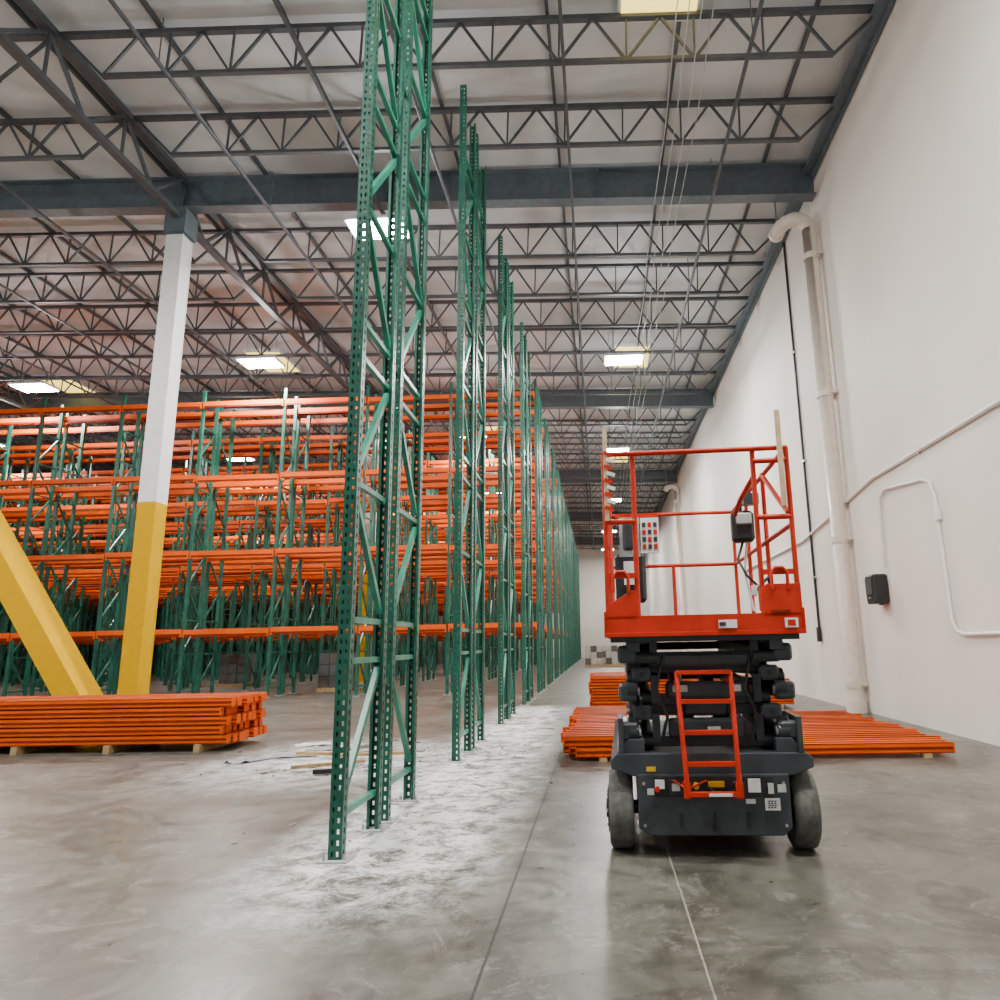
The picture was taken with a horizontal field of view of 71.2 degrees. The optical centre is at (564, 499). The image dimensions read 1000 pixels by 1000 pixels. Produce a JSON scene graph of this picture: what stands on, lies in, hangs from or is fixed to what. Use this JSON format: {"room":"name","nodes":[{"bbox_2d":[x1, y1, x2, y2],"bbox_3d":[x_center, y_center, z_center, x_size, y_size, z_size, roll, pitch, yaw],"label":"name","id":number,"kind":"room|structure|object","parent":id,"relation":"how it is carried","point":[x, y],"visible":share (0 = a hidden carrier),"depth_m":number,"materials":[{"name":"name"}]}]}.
{"room":"warehouse","nodes":[
{"label":"warehouse","id":0,"kind":"room"},
{"bbox_2d":[8,488,216,674],"bbox_3d":[-42.504,2.483,37.039,0.300,14.800,87.300,-2,-12,3],"label":"wall","id":1,"kind":"structure","parent":0,"point":[20,650],"depth_m":55.25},
{"bbox_2d":[166,511,654,521],"bbox_3d":[-16.554,1.432,61.866,49.451,0.841,0.320,0,-12,3],"label":"girder","id":2,"kind":"object","parent":1,"relation":"attached to","point":[570,515],"visible":0.14,"depth_m":60.92,"materials":[{"name":"metal"}]},
{"bbox_2d":[359,538,640,544],"bbox_3d":[-15.818,4.452,76.541,49.451,0.841,0.320,0,-12,3],"label":"girder","id":3,"kind":"object","parent":1,"relation":"attached to","point":[544,538],"visible":0.06,"depth_m":75.58,"materials":[{"name":"metal"}]},
{"bbox_2d":[222,544,648,661],"bbox_3d":[-15.528,10.614,78.478,49.450,14.600,0.300,-2,-12,3],"label":"wall","id":4,"kind":"structure","parent":0,"point":[591,561],"depth_m":77.33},
{"bbox_2d":[0,0,875,536],"bbox_3d":[-17.785,-4.292,37.193,50.050,1.865,87.300,-2,-12,3],"label":"ceiling","id":5,"kind":"structure","parent":0,"point":[21,96],"depth_m":16.75,"materials":[{"name":"metal"}]},
{"bbox_2d":[34,374,99,392],"bbox_3d":[-22.781,-5.277,31.871,1.500,0.135,2.200,0,-12,3],"label":"skylight","id":6,"kind":"object","parent":5,"relation":"attached to","point":[57,383],"visible":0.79,"depth_m":31.86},
{"bbox_2d":[243,349,301,371],"bbox_3d":[-12.112,-5.767,28.882,1.500,0.135,2.200,0,-12,3],"label":"skylight","id":7,"kind":"object","parent":5,"relation":"attached to","point":[291,364],"visible":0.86,"depth_m":28.69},
{"bbox_2d":[344,216,356,238],"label":"light","id":8,"kind":"object","parent":5,"relation":"hanging from","point":[351,221],"depth_m":15.83,"materials":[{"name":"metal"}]},
{"bbox_2d":[108,0,763,499],"bbox_3d":[-0.813,-3.352,35.970,10.480,1.140,86.950,-2,-12,3],"label":"pipes","id":9,"kind":"object","parent":5,"relation":"hanging from","point":[115,6],"visible":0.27,"depth_m":15.04,"materials":[{"name":"metal"}]},
{"bbox_2d":[613,343,651,367],"bbox_3d":[2.667,-5.789,27.941,1.500,0.135,2.200,0,-12,3],"label":"skylight","id":10,"kind":"object","parent":5,"relation":"attached to","point":[622,346],"visible":0.44,"depth_m":27.16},
{"bbox_2d":[617,0,700,23],"bbox_3d":[1.658,-9.110,11.809,1.500,0.135,2.200,0,-12,3],"label":"skylight","id":11,"kind":"object","parent":5,"relation":"attached to","point":[623,6],"visible":0.47,"depth_m":12.53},
{"bbox_2d":[0,657,999,999],"bbox_3d":[-17.367,9.098,34.417,49.750,0.200,87.300,-2,-12,3],"label":"floor","id":12,"kind":"structure","parent":0,"point":[122,876],"depth_m":4.58,"materials":[{"name":"concrete"}]},
{"bbox_2d":[0,510,102,695],"bbox_3d":[-14.475,-1.174,16.249,9.134,12.444,0.800,-2,-12,3],"label":"brace","id":13,"kind":"object","parent":12,"relation":"on","point":[58,660],"visible":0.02,"depth_m":15.09,"materials":[{"name":"yellow paint"}]},
{"bbox_2d":[0,692,267,754],"bbox_3d":[-10.892,3.726,11.509,11.746,0.790,1.450,-2,-12,3],"label":"beams","id":14,"kind":"structure","parent":12,"relation":"on","point":[207,721],"depth_m":10.70,"materials":[{"name":"metal"}]},
{"bbox_2d":[117,206,197,694],"bbox_3d":[-9.390,-1.192,16.049,0.700,12.199,0.700,-2,-12,3],"label":"steel column","id":15,"kind":"structure","parent":12,"relation":"on","point":[181,233],"depth_m":15.87,"materials":[{"name":"metal"}]},
{"bbox_2d":[0,0,437,465],"bbox_3d":[-8.509,-3.499,36.399,0.200,1.205,86.425,-2,-12,3],"label":"truss","id":16,"kind":"object","parent":15,"relation":"attached to","point":[31,9],"visible":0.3,"depth_m":15.74,"materials":[{"name":"metal"}]},
{"bbox_2d":[0,33,46,82],"bbox_3d":[-17.453,-8.409,13.557,15.500,1.010,0.110,0,-12,3],"label":"joist","id":17,"kind":"object","parent":16,"relation":"attached to","point":[16,37],"visible":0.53,"depth_m":13.22,"materials":[{"name":"metal"}]},
{"bbox_2d":[0,116,123,161],"bbox_3d":[-17.348,-7.977,15.654,15.500,1.010,0.110,0,-12,3],"label":"joist","id":18,"kind":"object","parent":16,"relation":"on","point":[58,121],"visible":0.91,"depth_m":15.34,"materials":[{"name":"metal"}]},
{"bbox_2d":[0,229,226,266],"bbox_3d":[-17.138,-7.115,19.846,15.500,1.010,0.110,0,-12,3],"label":"joist","id":19,"kind":"object","parent":16,"relation":"attached to","point":[89,234],"visible":0.88,"depth_m":19.63,"materials":[{"name":"metal"}]},
{"bbox_2d":[0,269,262,303],"bbox_3d":[-17.033,-6.683,21.943,15.500,1.010,0.110,0,-12,3],"label":"joist","id":20,"kind":"object","parent":16,"relation":"attached to","point":[138,274],"visible":0.91,"depth_m":21.79,"materials":[{"name":"metal"}]},
{"bbox_2d":[0,302,292,333],"bbox_3d":[-16.928,-6.252,24.039,15.500,1.010,0.110,0,-12,3],"label":"joist","id":21,"kind":"object","parent":16,"relation":"on","point":[214,305],"visible":0.86,"depth_m":23.92,"materials":[{"name":"metal"}]},
{"bbox_2d":[235,335,285,368],"bbox_3d":[-10.321,-5.132,23.652,1.350,1.070,0.850,-2,-12,3],"label":"light","id":22,"kind":"object","parent":21,"relation":"hanging from","point":[267,361],"visible":1,"depth_m":23.41,"materials":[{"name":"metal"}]},
{"bbox_2d":[0,330,315,358],"bbox_3d":[-16.823,-5.821,26.135,15.500,1.010,0.110,0,-12,3],"label":"joist","id":23,"kind":"object","parent":16,"relation":"on","point":[229,354],"visible":0.88,"depth_m":26.07,"materials":[{"name":"metal"}]},
{"bbox_2d":[7,360,60,392],"bbox_3d":[-19.340,-4.585,25.423,1.350,1.070,0.850,-2,-12,3],"label":"light","id":24,"kind":"object","parent":23,"relation":"hanging from","point":[26,386],"visible":1,"depth_m":25.20,"materials":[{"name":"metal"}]},
{"bbox_2d":[0,353,337,380],"bbox_3d":[-16.718,-5.389,28.232,15.500,1.010,0.110,0,-12,3],"label":"joist","id":25,"kind":"object","parent":16,"relation":"on","point":[108,377],"visible":0.56,"depth_m":28.19,"materials":[{"name":"metal"}]},
{"bbox_2d":[15,374,349,398],"bbox_3d":[-16.613,-4.958,30.328,15.500,1.010,0.110,0,-12,3],"label":"joist","id":26,"kind":"object","parent":16,"relation":"attached to","point":[115,394],"visible":0.72,"depth_m":30.27,"materials":[{"name":"metal"}]},
{"bbox_2d":[88,411,364,427],"bbox_3d":[-16.402,-4.095,34.521,15.500,1.010,0.110,0,-12,3],"label":"joist","id":27,"kind":"object","parent":16,"relation":"attached to","point":[125,424],"visible":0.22,"depth_m":34.31,"materials":[{"name":"metal"}]},
{"bbox_2d":[114,421,396,439],"bbox_3d":[-16.297,-3.664,36.617,15.500,1.010,0.110,0,-12,3],"label":"joist","id":28,"kind":"object","parent":16,"relation":"attached to","point":[116,423],"visible":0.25,"depth_m":36.67,"materials":[{"name":"metal"}]},
{"bbox_2d":[144,432,406,450],"bbox_3d":[-16.192,-3.232,38.714,15.500,1.010,0.110,0,-12,3],"label":"joist","id":29,"kind":"object","parent":16,"relation":"attached to","point":[187,434],"visible":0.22,"depth_m":38.75,"materials":[{"name":"metal"}]},
{"bbox_2d":[209,462,344,471],"bbox_3d":[-15.877,-1.938,45.003,15.500,1.010,0.110,0,-12,3],"label":"joist","id":30,"kind":"object","parent":16,"relation":"attached to","point":[263,463],"visible":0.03,"depth_m":45.22,"materials":[{"name":"metal"}]},
{"bbox_2d":[172,444,395,460],"bbox_3d":[-16.087,-2.801,40.810,15.500,1.010,0.110,0,-12,3],"label":"joist","id":31,"kind":"object","parent":16,"relation":"attached to","point":[300,458],"visible":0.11,"depth_m":40.71,"materials":[{"name":"metal"}]},
{"bbox_2d":[185,453,426,469],"bbox_3d":[-15.982,-2.370,42.906,15.500,1.010,0.110,0,-12,3],"label":"joist","id":32,"kind":"object","parent":16,"relation":"attached to","point":[395,453],"visible":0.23,"depth_m":42.92,"materials":[{"name":"metal"}]},
{"bbox_2d":[60,4,873,79],"bbox_3d":[-1.941,-8.389,12.775,15.350,1.010,0.110,0,-12,3],"label":"joist","id":33,"kind":"object","parent":16,"relation":"attached to","point":[799,11],"visible":0.83,"depth_m":12.73,"materials":[{"name":"metal"}]},
{"bbox_2d":[134,96,834,157],"bbox_3d":[-1.836,-7.958,14.872,15.350,1.010,0.110,0,-12,3],"label":"joist","id":34,"kind":"object","parent":16,"relation":"attached to","point":[712,103],"visible":0.82,"depth_m":14.82,"materials":[{"name":"metal"}]},
{"bbox_2d":[234,218,779,262],"bbox_3d":[-1.625,-7.095,19.064,15.350,1.010,0.110,0,-12,3],"label":"joist","id":35,"kind":"object","parent":16,"relation":"attached to","point":[732,222],"visible":0.73,"depth_m":18.99,"materials":[{"name":"metal"}]},
{"bbox_2d":[270,261,763,299],"bbox_3d":[-1.520,-6.664,21.161,15.350,1.010,0.110,0,-12,3],"label":"joist","id":36,"kind":"object","parent":16,"relation":"attached to","point":[678,265],"visible":0.7,"depth_m":21.06,"materials":[{"name":"metal"}]},
{"bbox_2d":[299,296,748,330],"bbox_3d":[-1.415,-6.232,23.257,15.350,1.010,0.110,0,-12,3],"label":"joist","id":37,"kind":"object","parent":16,"relation":"attached to","point":[716,298],"visible":0.72,"depth_m":23.15,"materials":[{"name":"metal"}]},
{"bbox_2d":[323,325,735,355],"bbox_3d":[-1.310,-5.801,25.354,15.350,1.010,0.110,0,-12,3],"label":"joist","id":38,"kind":"object","parent":16,"relation":"attached to","point":[681,350],"visible":0.72,"depth_m":25.23,"materials":[{"name":"metal"}]},
{"bbox_2d":[344,350,725,377],"bbox_3d":[-1.205,-5.370,27.450,15.350,1.010,0.110,0,-12,3],"label":"joist","id":39,"kind":"object","parent":16,"relation":"attached to","point":[718,351],"visible":0.44,"depth_m":27.30,"materials":[{"name":"metal"}]},
{"bbox_2d":[365,371,716,395],"bbox_3d":[-1.100,-4.938,29.546,15.350,1.010,0.110,0,-12,3],"label":"joist","id":40,"kind":"object","parent":16,"relation":"attached to","point":[669,392],"visible":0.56,"depth_m":29.37,"materials":[{"name":"metal"}]},
{"bbox_2d":[616,0,714,509],"bbox_3d":[2.732,-5.353,23.452,0.678,0.186,60.001,-2,-12,3],"label":"cables","id":41,"kind":"object","parent":40,"relation":"hanging from","point":[677,0],"visible":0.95,"depth_m":15.09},
{"bbox_2d":[604,337,643,365],"bbox_3d":[2.006,-5.308,23.991,1.350,1.070,0.850,-2,-12,3],"label":"light","id":42,"kind":"object","parent":41,"relation":"hanging from","point":[632,358],"visible":0.95,"depth_m":23.75,"materials":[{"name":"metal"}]},
{"bbox_2d":[404,419,695,438],"bbox_3d":[-0.784,-3.644,35.835,15.350,1.010,0.110,0,-12,3],"label":"joist","id":43,"kind":"object","parent":16,"relation":"attached to","point":[577,420],"visible":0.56,"depth_m":35.68,"materials":[{"name":"metal"}]},
{"bbox_2d":[607,435,629,451],"bbox_3d":[2.570,-2.994,35.241,1.350,1.070,0.850,-2,-12,3],"label":"light","id":44,"kind":"object","parent":43,"relation":"hanging from","point":[624,448],"visible":0.56,"depth_m":34.83,"materials":[{"name":"metal"}]},
{"bbox_2d":[405,409,701,426],"bbox_3d":[-0.890,-4.075,33.739,15.350,1.010,0.110,0,-12,3],"label":"joist","id":45,"kind":"object","parent":16,"relation":"attached to","point":[559,423],"visible":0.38,"depth_m":33.53,"materials":[{"name":"metal"}]},
{"bbox_2d":[426,443,685,459],"bbox_3d":[-0.574,-2.781,40.028,15.350,1.010,0.110,0,-12,3],"label":"joist","id":46,"kind":"object","parent":16,"relation":"attached to","point":[554,444],"visible":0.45,"depth_m":39.90,"materials":[{"name":"metal"}]},
{"bbox_2d":[0,0,593,545],"bbox_3d":[-13.673,-3.104,36.564,29.710,0.979,86.950,-2,-12,3],"label":"braces","id":47,"kind":"object","parent":46,"relation":"attached to","point":[276,3],"visible":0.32,"depth_m":18.93,"materials":[{"name":"metal"}]},
{"bbox_2d":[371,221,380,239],"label":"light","id":48,"kind":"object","parent":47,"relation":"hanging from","point":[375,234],"depth_m":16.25,"materials":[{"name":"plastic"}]},
{"bbox_2d":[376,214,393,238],"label":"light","id":49,"kind":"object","parent":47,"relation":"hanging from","point":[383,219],"depth_m":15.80,"materials":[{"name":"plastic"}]},
{"bbox_2d":[432,453,680,468],"bbox_3d":[-0.469,-2.350,42.124,15.350,1.010,0.110,0,-12,3],"label":"joist","id":50,"kind":"object","parent":16,"relation":"attached to","point":[487,454],"visible":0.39,"depth_m":42.02,"materials":[{"name":"metal"}]},
{"bbox_2d":[423,431,690,449],"bbox_3d":[-0.679,-3.213,37.932,15.350,1.010,0.110,0,-12,3],"label":"joist","id":51,"kind":"object","parent":16,"relation":"attached to","point":[679,432],"visible":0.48,"depth_m":37.74,"materials":[{"name":"metal"}]},
{"bbox_2d":[465,462,676,477],"bbox_3d":[-0.364,-1.919,44.221,15.350,1.010,0.110,0,-12,3],"label":"joist","id":52,"kind":"object","parent":16,"relation":"attached to","point":[558,463],"visible":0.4,"depth_m":44.02,"materials":[{"name":"metal"}]},
{"bbox_2d":[518,502,659,513],"bbox_3d":[0.267,0.669,56.799,15.350,1.010,0.110,0,-12,3],"label":"joist","id":53,"kind":"object","parent":16,"relation":"attached to","point":[575,512],"visible":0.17,"depth_m":56.60,"materials":[{"name":"metal"}]},
{"bbox_2d":[543,534,640,543],"bbox_3d":[1.107,4.120,73.570,15.350,1.010,0.110,0,-12,3],"label":"joist","id":54,"kind":"object","parent":16,"relation":"attached to","point":[574,534],"visible":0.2,"depth_m":73.39,"materials":[{"name":"metal"}]},
{"bbox_2d":[529,483,667,491],"bbox_3d":[-0.154,-1.056,48.413,15.350,1.010,0.110,0,-12,3],"label":"joist","id":55,"kind":"object","parent":16,"relation":"attached to","point":[571,489],"visible":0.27,"depth_m":48.16,"materials":[{"name":"metal"}]},
{"bbox_2d":[551,507,657,518],"bbox_3d":[0.372,1.101,58.895,15.350,1.010,0.110,0,-12,3],"label":"joist","id":56,"kind":"object","parent":16,"relation":"attached to","point":[551,507],"visible":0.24,"depth_m":58.73,"materials":[{"name":"metal"}]},
{"bbox_2d":[571,524,639,534],"bbox_3d":[0.792,2.826,67.281,15.350,1.010,0.110,0,-12,3],"label":"joist","id":57,"kind":"object","parent":16,"relation":"attached to","point":[579,532],"visible":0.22,"depth_m":67.18,"materials":[{"name":"metal"}]},
{"bbox_2d":[572,528,640,537],"bbox_3d":[0.897,3.258,69.377,15.350,1.010,0.110,0,-12,3],"label":"joist","id":58,"kind":"object","parent":16,"relation":"attached to","point":[572,528],"visible":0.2,"depth_m":69.22,"materials":[{"name":"metal"}]},
{"bbox_2d":[573,531,640,540],"bbox_3d":[1.002,3.689,71.474,15.350,1.010,0.110,0,-12,3],"label":"joist","id":59,"kind":"object","parent":16,"relation":"attached to","point":[573,531],"visible":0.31,"depth_m":71.31,"materials":[{"name":"metal"}]},
{"bbox_2d":[561,484,667,497],"bbox_3d":[-0.049,-0.625,50.510,15.350,1.010,0.110,0,-12,3],"label":"joist","id":60,"kind":"object","parent":16,"relation":"attached to","point":[563,485],"visible":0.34,"depth_m":50.32,"materials":[{"name":"metal"}]},
{"bbox_2d":[216,654,255,686],"bbox_3d":[-13.995,7.287,29.765,1.200,1.330,1.120,-2,-12,2],"label":"cardboard boxes","id":61,"kind":"object","parent":12,"relation":"on","point":[231,669],"visible":0.81,"depth_m":29.30,"materials":[{"name":"cardboard"}]},
{"bbox_2d":[0,379,544,697],"bbox_3d":[-21.142,1.740,24.647,40.820,10.400,2.170,-2,-12,3],"label":"rack","id":62,"kind":"object","parent":12,"relation":"on","point":[288,555],"visible":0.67,"depth_m":24.03,"materials":[{"name":"metal"}]},
{"bbox_2d":[0,418,553,693],"bbox_3d":[-20.933,2.600,28.824,40.820,10.400,2.170,-2,-12,3],"label":"rack","id":63,"kind":"object","parent":12,"relation":"on","point":[268,508],"visible":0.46,"depth_m":28.31,"materials":[{"name":"metal"}]},
{"bbox_2d":[0,447,559,688],"bbox_3d":[-20.724,3.459,33.001,40.820,10.400,2.170,-2,-12,3],"label":"rack","id":64,"kind":"object","parent":12,"relation":"on","point":[431,521],"visible":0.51,"depth_m":32.43,"materials":[{"name":"metal"}]},
{"bbox_2d":[1,470,564,683],"bbox_3d":[-20.514,4.319,37.179,40.820,10.400,2.170,-2,-12,3],"label":"rack","id":65,"kind":"object","parent":12,"relation":"on","point":[232,541],"visible":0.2,"depth_m":36.68,"materials":[{"name":"metal"}]},
{"bbox_2d":[0,488,567,680],"bbox_3d":[-20.305,5.178,41.356,40.820,10.400,2.170,-2,-12,3],"label":"rack","id":66,"kind":"object","parent":12,"relation":"on","point":[92,600],"visible":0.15,"depth_m":40.52,"materials":[{"name":"metal"}]},
{"bbox_2d":[1,502,571,677],"bbox_3d":[-20.095,6.038,45.533,40.820,10.400,2.170,-2,-12,3],"label":"rack","id":67,"kind":"object","parent":12,"relation":"on","point":[160,603],"visible":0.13,"depth_m":44.84,"materials":[{"name":"metal"}]},
{"bbox_2d":[1,514,572,676],"bbox_3d":[-19.886,6.897,49.711,40.820,10.400,2.170,-2,-12,3],"label":"rack","id":68,"kind":"object","parent":12,"relation":"on","point":[518,526],"visible":0.08,"depth_m":48.74,"materials":[{"name":"metal"}]},
{"bbox_2d":[63,524,575,672],"bbox_3d":[-19.676,7.757,53.888,40.820,10.400,2.170,-2,-12,3],"label":"rack","id":69,"kind":"object","parent":12,"relation":"on","point":[571,529],"visible":0.09,"depth_m":52.80,"materials":[{"name":"metal"}]},
{"bbox_2d":[84,533,577,669],"bbox_3d":[-19.467,8.617,58.065,40.820,10.400,2.170,-2,-12,3],"label":"rack","id":70,"kind":"object","parent":12,"relation":"on","point":[439,608],"visible":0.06,"depth_m":57.39,"materials":[{"name":"metal"}]},
{"bbox_2d":[316,653,359,691],"bbox_3d":[-8.215,6.247,25.294,1.200,1.330,1.120,-2,-12,2],"label":"wooden pallet","id":71,"kind":"object","parent":12,"relation":"on","point":[326,679],"visible":0.46,"depth_m":24.81,"materials":[{"name":"brown wood"}]},
{"bbox_2d":[200,734,525,864],"bbox_3d":[-2.823,3.321,8.496,4.377,0.044,7.204,-2,-12,3],"label":"scraps","id":72,"kind":"object","parent":12,"relation":"on","point":[314,748],"visible":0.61,"depth_m":9.65,"materials":[{"name":"paper"}]},
{"bbox_2d":[290,751,403,774],"bbox_3d":[-3.051,3.433,9.121,1.596,0.060,1.509,-2,-12,3],"label":"timber offcuts","id":73,"kind":"object","parent":72,"relation":"on","point":[325,770],"visible":0.57,"depth_m":8.88,"materials":[{"name":"brown wood"}]},
{"bbox_2d":[154,542,578,667],"bbox_3d":[-19.257,9.476,62.243,40.820,10.400,2.170,-2,-12,3],"label":"rack","id":74,"kind":"object","parent":12,"relation":"on","point":[440,610],"visible":0.05,"depth_m":61.23,"materials":[{"name":"metal"}]},
{"bbox_2d":[359,414,379,683],"bbox_3d":[-8.655,1.828,30.723,0.700,12.199,0.700,-2,-12,3],"label":"steel column","id":75,"kind":"structure","parent":12,"relation":"on","point":[363,612],"depth_m":30.05,"materials":[{"name":"metal"}]},
{"bbox_2d":[0,388,713,411],"bbox_3d":[-18.026,-4.607,32.517,49.451,0.841,0.320,0,-12,3],"label":"girder","id":76,"kind":"object","parent":75,"relation":"on","point":[702,400],"visible":0.53,"depth_m":31.81,"materials":[{"name":"metal"}]},
{"bbox_2d":[316,0,432,863],"bbox_3d":[-1.709,-2.295,7.043,0.220,10.412,2.155,-2,-12,3],"label":"frame","id":77,"kind":"object","parent":12,"relation":"on","point":[383,662],"visible":1,"depth_m":6.48,"materials":[{"name":"green paint"}]},
{"bbox_2d":[184,547,579,664],"bbox_3d":[-19.048,10.336,66.420,40.820,10.400,2.170,-2,-12,3],"label":"rack","id":78,"kind":"object","parent":12,"relation":"on","point":[576,547],"visible":0.03,"depth_m":65.52,"materials":[{"name":"metal"}]},
{"bbox_2d":[205,554,581,663],"bbox_3d":[-18.838,11.195,70.597,40.820,10.400,2.170,-2,-12,3],"label":"rack","id":79,"kind":"object","parent":12,"relation":"on","point":[578,554],"visible":0.05,"depth_m":69.37,"materials":[{"name":"metal"}]},
{"bbox_2d":[446,84,488,762],"bbox_3d":[-1.499,-1.435,11.221,0.220,10.412,2.155,-2,-12,3],"label":"frame","id":80,"kind":"object","parent":12,"relation":"on","point":[474,204],"visible":1,"depth_m":10.92,"materials":[{"name":"green paint"}]},
{"bbox_2d":[494,235,518,724],"bbox_3d":[-1.290,-0.576,15.398,0.220,10.412,2.155,-2,-12,3],"label":"frame","id":81,"kind":"object","parent":12,"relation":"on","point":[505,297],"visible":1,"depth_m":15.01,"materials":[{"name":"green paint"}]},
{"bbox_2d":[520,322,535,705],"bbox_3d":[-1.080,0.284,19.576,0.220,10.412,2.155,-2,-12,3],"label":"frame","id":82,"kind":"object","parent":12,"relation":"on","point":[525,420],"visible":1,"depth_m":19.26,"materials":[{"name":"green paint"}]},
{"bbox_2d":[585,646,603,666],"bbox_3d":[1.922,10.290,45.829,1.200,1.330,1.120,-2,-12,5],"label":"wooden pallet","id":83,"kind":"object","parent":12,"relation":"on","point":[593,654],"visible":0.99,"depth_m":45.34,"materials":[{"name":"white cardboard"}]},
{"bbox_2d":[606,645,623,665],"bbox_3d":[3.285,10.311,46.063,1.200,1.330,1.120,-2,-12,5],"label":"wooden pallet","id":84,"kind":"object","parent":12,"relation":"on","point":[611,657],"visible":0.73,"depth_m":45.58,"materials":[{"name":"white cardboard"}]},
{"bbox_2d":[588,672,793,707],"bbox_3d":[2.927,4.595,16.949,4.658,0.750,2.700,-2,-12,3],"label":"beams","id":85,"kind":"structure","parent":12,"relation":"on","point":[603,686],"depth_m":15.82,"materials":[{"name":"metal"}]},
{"bbox_2d":[601,410,821,848],"bbox_3d":[1.147,1.183,6.473,1.550,3.260,2.947,-2,-12,4],"label":"scissor lift","id":86,"kind":"object","parent":12,"relation":"on","point":[742,768],"visible":1,"depth_m":5.19,"materials":[{"name":"metal"}]},
{"bbox_2d":[561,706,955,761],"bbox_3d":[2.610,3.606,11.061,5.183,0.315,4.450,-2,-12,3],"label":"beams","id":87,"kind":"structure","parent":12,"relation":"on","point":[589,733],"depth_m":9.45,"materials":[{"name":"metal"}]},
{"bbox_3d":[-24.923,-0.976,16.783,0.700,12.683,0.700,-2,-12,3],"label":"steel column","id":88,"kind":"structure","parent":12,"relation":"on","visible":0},
{"bbox_2d":[0,370,275,500],"bbox_3d":[-24.097,-3.519,37.185,0.200,1.205,86.425,-2,-12,3],"label":"truss","id":89,"kind":"object","parent":88,"relation":"on","point":[2,373],"visible":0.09,"depth_m":32.64,"materials":[{"name":"metal"}]},
{"bbox_2d":[0,413,79,428],"bbox_3d":[-33.388,-4.117,35.377,18.300,1.010,0.110,0,-12,3],"label":"joist","id":90,"kind":"object","parent":89,"relation":"attached to","point":[77,413],"visible":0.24,"depth_m":34.95,"materials":[{"name":"metal"}]},
{"bbox_2d":[0,423,109,440],"bbox_3d":[-33.283,-3.685,37.473,18.300,1.010,0.110,0,-12,3],"label":"joist","id":91,"kind":"object","parent":89,"relation":"attached to","point":[2,437],"visible":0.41,"depth_m":37.11,"materials":[{"name":"metal"}]},
{"bbox_2d":[0,444,128,460],"bbox_3d":[-33.073,-2.822,41.666,18.300,1.010,0.110,0,-12,3],"label":"joist","id":92,"kind":"object","parent":89,"relation":"attached to","point":[32,444],"visible":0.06,"depth_m":41.54,"materials":[{"name":"metal"}]},
{"bbox_2d":[3,434,132,451],"bbox_3d":[-33.178,-3.254,39.570,18.300,1.010,0.110,0,-12,3],"label":"joist","id":93,"kind":"object","parent":89,"relation":"attached to","point":[79,435],"visible":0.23,"depth_m":39.35,"materials":[{"name":"metal"}]},
{"bbox_2d":[0,454,179,469],"bbox_3d":[-32.968,-2.391,43.762,18.300,1.010,0.110,0,-12,3],"label":"joist","id":94,"kind":"object","parent":89,"relation":"attached to","point":[31,467],"visible":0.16,"depth_m":43.54,"materials":[{"name":"metal"}]},
{"bbox_2d":[13,462,194,477],"bbox_3d":[-32.863,-1.960,45.859,18.300,1.010,0.110,0,-12,3],"label":"joist","id":95,"kind":"object","parent":89,"relation":"attached to","point":[187,462],"visible":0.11,"depth_m":45.77,"materials":[{"name":"metal"}]},
{"bbox_2d":[0,470,676,482],"bbox_3d":[-17.290,-1.587,47.192,49.451,0.841,0.320,0,-12,3],"label":"girder","id":96,"kind":"object","parent":89,"relation":"attached to","point":[671,478],"visible":0.16,"depth_m":46.15,"materials":[{"name":"metal"}]},
{"bbox_2d":[0,162,815,217],"bbox_3d":[-18.761,-7.626,17.843,49.451,0.841,0.320,0,-12,3],"label":"girder","id":97,"kind":"object","parent":88,"relation":"on","point":[748,182],"visible":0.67,"depth_m":17.03,"materials":[{"name":"metal"}]},
{"bbox_2d":[646,0,999,745],"bbox_3d":[7.192,1.819,34.684,0.300,13.200,87.300,-2,-12,3],"label":"wall","id":98,"kind":"structure","parent":0,"point":[904,210],"depth_m":12.47,"materials":[{"name":"paint"}]},
{"bbox_2d":[664,467,687,650],"bbox_3d":[7.007,3.998,44.032,0.980,12.725,0.870,-2,-12,3],"label":"drain pipe","id":99,"kind":"object","parent":98,"relation":"attached to","point":[667,488],"visible":0.67,"depth_m":43.87,"materials":[{"name":"metal"}]},
{"bbox_2d":[656,0,895,512],"bbox_3d":[6.779,-3.926,35.708,0.260,0.360,86.950,-2,-12,3],"label":"girder","id":100,"kind":"structure","parent":98,"relation":"attached to","point":[881,10],"depth_m":15.71,"materials":[{"name":"metal"}]},
{"bbox_2d":[518,497,661,509],"bbox_3d":[0.161,0.238,54.703,15.350,1.010,0.110,0,-12,3],"label":"joist","id":101,"kind":"object","parent":100,"relation":"attached to","point":[621,507],"visible":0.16,"depth_m":54.44,"materials":[{"name":"metal"}]},
{"bbox_2d":[518,491,664,503],"bbox_3d":[0.056,-0.193,52.606,15.350,1.010,0.110,0,-12,3],"label":"joist","id":102,"kind":"object","parent":100,"relation":"attached to","point":[622,502],"visible":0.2,"depth_m":52.36,"materials":[{"name":"metal"}]},
{"bbox_2d":[783,242,821,641],"bbox_3d":[6.152,-1.844,18.164,0.092,10.875,0.180,-2,-12,3],"label":"cable","id":103,"kind":"object","parent":98,"relation":"attached to","point":[818,629],"visible":1,"depth_m":18.01,"materials":[{"name":"black plastic"}]},
{"bbox_2d":[768,203,867,713],"bbox_3d":[5.590,-1.820,15.759,0.980,12.725,0.870,-2,-12,3],"label":"drain pipe","id":104,"kind":"object","parent":98,"relation":"attached to","point":[856,702],"visible":0.97,"depth_m":15.21,"materials":[{"name":"paint"}]},
{"bbox_2d":[746,398,999,635],"bbox_3d":[6.059,1.130,13.774,0.070,3.142,24.000,-2,-12,3],"label":"conduit","id":105,"kind":"object","parent":98,"relation":"attached to","point":[936,510],"visible":0.89,"depth_m":11.07,"materials":[{"name":"metal"}]},
{"bbox_2d":[865,574,889,604],"bbox_3d":[5.942,1.715,13.251,0.300,0.575,0.420,-2,-12,3],"label":"junction box","id":106,"kind":"object","parent":98,"relation":"attached to","point":[876,585],"visible":1,"depth_m":13.08,"materials":[{"name":"black plastic"}]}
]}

